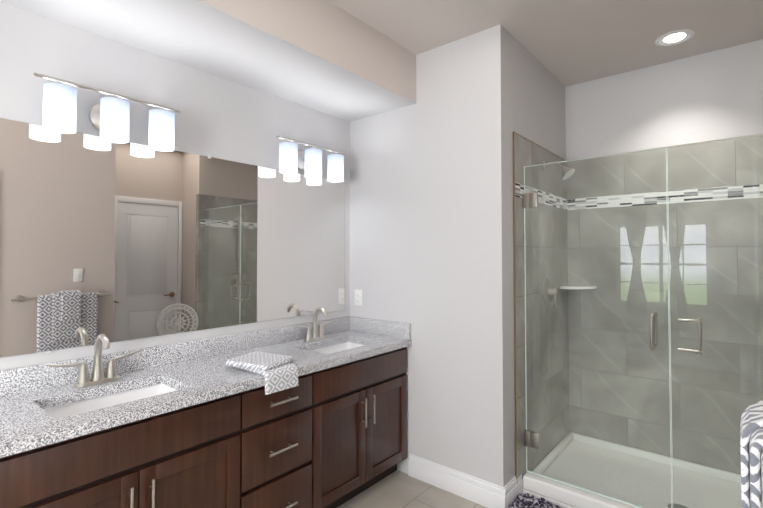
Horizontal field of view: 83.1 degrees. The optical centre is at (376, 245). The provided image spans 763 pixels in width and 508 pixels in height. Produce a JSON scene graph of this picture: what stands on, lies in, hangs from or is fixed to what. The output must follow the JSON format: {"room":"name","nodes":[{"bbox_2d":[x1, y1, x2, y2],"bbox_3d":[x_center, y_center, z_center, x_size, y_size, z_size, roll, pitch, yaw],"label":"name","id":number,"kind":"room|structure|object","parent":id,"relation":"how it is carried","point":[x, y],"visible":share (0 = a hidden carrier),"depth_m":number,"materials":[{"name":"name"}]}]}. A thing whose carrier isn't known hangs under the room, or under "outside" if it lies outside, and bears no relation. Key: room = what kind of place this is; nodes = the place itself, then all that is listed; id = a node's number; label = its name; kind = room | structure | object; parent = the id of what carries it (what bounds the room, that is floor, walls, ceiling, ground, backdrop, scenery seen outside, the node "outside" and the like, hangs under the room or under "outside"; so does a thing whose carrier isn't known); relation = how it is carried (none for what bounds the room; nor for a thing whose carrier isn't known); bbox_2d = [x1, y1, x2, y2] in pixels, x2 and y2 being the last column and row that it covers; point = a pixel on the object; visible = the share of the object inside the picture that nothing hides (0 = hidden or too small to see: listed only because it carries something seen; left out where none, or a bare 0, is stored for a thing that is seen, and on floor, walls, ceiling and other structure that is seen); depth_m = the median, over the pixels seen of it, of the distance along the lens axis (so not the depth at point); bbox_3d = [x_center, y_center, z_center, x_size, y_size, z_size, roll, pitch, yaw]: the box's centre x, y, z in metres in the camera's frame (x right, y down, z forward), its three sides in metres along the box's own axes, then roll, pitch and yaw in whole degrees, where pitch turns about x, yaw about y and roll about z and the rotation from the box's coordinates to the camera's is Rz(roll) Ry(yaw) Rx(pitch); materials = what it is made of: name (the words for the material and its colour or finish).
{"room":"bathroom","nodes":[
{"label":"bathroom","id":0,"kind":"room"},
{"bbox_2d":[0,316,347,394],"bbox_3d":[-0.865,0.549,2.356,0.020,0.100,2.100,-1,-2,40],"label":"backsplash","id":1,"kind":"structure","parent":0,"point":[13,381],"depth_m":2.16,"materials":[{"name":"grey stone"}]},
{"bbox_2d":[0,2,349,369],"bbox_3d":[-1.543,0.093,1.659,0.100,2.740,4.060,-1,-2,40],"label":"wall","id":2,"kind":"structure","parent":0,"point":[221,118],"depth_m":2.14,"materials":[{"name":"white paint"}]},
{"bbox_2d":[34,72,179,151],"bbox_3d":[-1.169,-0.565,1.907,0.170,0.207,0.570,-1,-2,40],"label":"sconce","id":3,"kind":"object","parent":2,"relation":"attached to","point":[109,118],"visible":1,"depth_m":1.84,"materials":[{"name":"white glass"}]},
{"bbox_2d":[0,118,344,356],"bbox_3d":[-0.872,-0.017,2.370,0.010,0.948,1.990,-1,-2,40],"label":"mirror","id":4,"kind":"object","parent":2,"relation":"attached to","point":[113,242],"visible":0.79,"depth_m":2.09,"materials":[{"name":"white mirror"}]},
{"bbox_2d":[276,135,344,181],"bbox_3d":[-0.427,-0.545,2.786,0.170,0.207,0.570,-1,-2,40],"label":"sconce","id":5,"kind":"object","parent":2,"relation":"attached to","point":[292,159],"visible":1,"depth_m":2.72,"materials":[{"name":"white glass"}]},
{"bbox_2d":[0,0,415,121],"bbox_3d":[-1.243,-1.121,1.499,0.600,0.320,3.960,-1,-2,40],"label":"soffit","id":6,"kind":"structure","parent":0,"point":[327,57],"depth_m":2.14,"materials":[{"name":"grey paint"}]},
{"bbox_2d":[337,470,486,507],"bbox_3d":[0.111,1.500,1.075,3.340,0.100,5.350,-1,-2,40],"label":"floor","id":7,"kind":"structure","parent":0,"point":[397,489],"depth_m":2.55,"materials":[{"name":"tile"}]},
{"bbox_2d":[0,343,411,507],"bbox_3d":[-0.651,1.055,2.171,0.570,0.839,2.089,-1,-2,40],"label":"bathroom vanity","id":8,"kind":"object","parent":7,"relation":"on","point":[313,414],"depth_m":1.88,"materials":[{"name":"brown wood"}]},
{"bbox_2d":[0,331,411,454],"bbox_3d":[-0.659,0.615,2.181,0.558,0.040,2.100,-1,-2,40],"label":"countertop","id":9,"kind":"structure","parent":8,"relation":"on","point":[23,422],"depth_m":1.85,"materials":[{"name":"grey stone"}]},
{"bbox_2d":[48,334,139,386],"bbox_3d":[-1.160,0.480,1.817,0.145,0.214,0.336,-1,-2,40],"label":"faucet","id":10,"kind":"object","parent":9,"relation":"on","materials":[{"name":"silver metal"}]},
{"bbox_2d":[40,379,179,418],"bbox_3d":[-1.026,0.688,1.699,0.344,0.152,0.524,-1,-2,40],"label":"sink","id":11,"kind":"object","parent":9,"relation":"in","point":[157,387],"depth_m":1.81,"materials":[{"name":"white ceramic"}]},
{"bbox_2d":[225,352,297,394],"bbox_3d":[-0.554,0.607,2.080,0.320,0.121,0.268,-1,-2,40],"label":"towel","id":12,"kind":"object","parent":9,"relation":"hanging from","point":[267,373],"depth_m":1.99,"materials":[{"name":"grey fabric"}]},
{"bbox_2d":[292,307,335,342],"bbox_3d":[-0.364,0.501,2.761,0.145,0.214,0.336,-1,-2,40],"label":"faucet","id":13,"kind":"object","parent":9,"relation":"on","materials":[{"name":"silver metal"}]},
{"bbox_2d":[304,339,363,354],"bbox_3d":[-0.230,0.710,2.643,0.344,0.152,0.524,-1,-2,40],"label":"sink","id":14,"kind":"object","parent":9,"relation":"in","point":[344,344],"depth_m":2.84,"materials":[{"name":"white ceramic"}]},
{"bbox_2d":[508,493,561,507],"bbox_3d":[0.987,1.450,2.056,0.827,0.043,0.580,-1,-2,40],"label":"bath mat","id":15,"kind":"object","parent":7,"relation":"on","point":[521,500],"visible":0.98,"depth_m":2.42,"materials":[{"name":"fabric"}]},
{"bbox_2d":[523,134,762,507],"bbox_3d":[1.747,0.448,2.449,1.518,2.068,0.955,-1,-2,40],"label":"shower","id":16,"kind":"object","parent":7,"relation":"on","point":[573,470],"visible":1,"depth_m":2.46,"materials":[{"name":"clear glass"}]},
{"bbox_2d":[560,285,596,288],"bbox_3d":[1.486,0.308,3.166,0.200,0.020,0.200,-1,-2,40],"label":"shelf","id":17,"kind":"object","parent":16,"relation":"attached to","point":[573,286],"depth_m":3.13,"materials":[{"name":"white ceramic"}]},
{"bbox_2d":[350,24,565,486],"bbox_3d":[0.632,0.132,3.323,1.280,2.740,1.290,-1,-2,40],"label":"wall","id":18,"kind":"structure","parent":0,"point":[431,219],"depth_m":2.65,"materials":[{"name":"white paint"}]},
{"bbox_2d":[354,289,361,305],"bbox_3d":[-0.132,0.377,3.112,0.072,0.116,0.008,-1,-2,40],"label":"electrical outlet","id":19,"kind":"object","parent":18,"relation":"attached to","point":[357,297],"visible":1,"depth_m":3.11,"materials":[{"name":"white plastic"}]},
{"bbox_2d":[348,316,410,338],"bbox_3d":[0.017,0.563,2.972,0.534,0.100,0.020,-1,-2,40],"label":"backsplash","id":20,"kind":"structure","parent":18,"relation":"attached to","point":[373,326],"depth_m":2.95,"materials":[{"name":"grey stone"}]},
{"bbox_2d":[408,453,505,507],"bbox_3d":[0.462,1.415,2.582,0.656,0.140,0.016,-1,-2,40],"label":"baseboard","id":21,"kind":"structure","parent":18,"relation":"attached to","point":[487,494],"depth_m":2.56,"materials":[{"name":"white wood"}]},
{"bbox_2d":[504,474,522,507],"bbox_3d":[0.789,1.412,2.473,0.016,0.140,0.239,-1,-2,40],"label":"baseboard","id":22,"kind":"structure","parent":18,"relation":"attached to","point":[514,489],"depth_m":2.46,"materials":[{"name":"white wood"}]},
{"bbox_2d":[513,131,569,483],"bbox_3d":[1.146,0.412,2.923,0.012,2.161,1.028,-1,-2,40],"label":"wall tile","id":23,"kind":"structure","parent":18,"relation":"attached to","point":[528,152],"depth_m":2.83,"materials":[{"name":"tile"}]},
{"bbox_2d":[329,0,762,86],"bbox_3d":[0.111,-1.339,1.140,3.340,0.100,5.350,-1,-2,40],"label":"ceiling","id":24,"kind":"structure","parent":0,"point":[565,43],"depth_m":2.46,"materials":[{"name":"grey paint"}]},
{"bbox_2d":[655,29,694,45],"bbox_3d":[1.800,-1.252,2.599,0.196,0.006,0.196,-1,-2,40],"label":"recessed light","id":25,"kind":"object","parent":24,"relation":"in","point":[675,37],"visible":1,"depth_m":2.59,"materials":[{"name":"white metal"}]},
{"bbox_2d":[565,39,762,159],"bbox_3d":[2.292,0.117,2.701,2.060,2.740,0.100,-1,-2,40],"label":"wall","id":26,"kind":"structure","parent":0,"point":[713,95],"depth_m":2.92,"materials":[{"name":"white paint"}]},
{"bbox_2d":[567,134,762,473],"bbox_3d":[2.058,0.409,2.819,1.520,2.161,0.012,-1,-2,40],"label":"wall tile","id":27,"kind":"structure","parent":26,"relation":"attached to","point":[613,325],"depth_m":2.89,"materials":[{"name":"tile"}]},
{"bbox_3d":[0.369,0.044,-0.471,0.910,2.740,3.270,-1,-2,40],"label":"wall block","id":28,"kind":"object","parent":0,"visible":0},
{"bbox_2d":[740,394,762,507],"bbox_3d":[0.763,0.661,0.792,0.134,0.684,0.714,-1,-2,40],"label":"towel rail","id":29,"kind":"object","parent":28,"relation":"attached to","point":[751,437],"visible":1,"depth_m":0.81,"materials":[{"name":"multicoloured fabric"}]}
]}

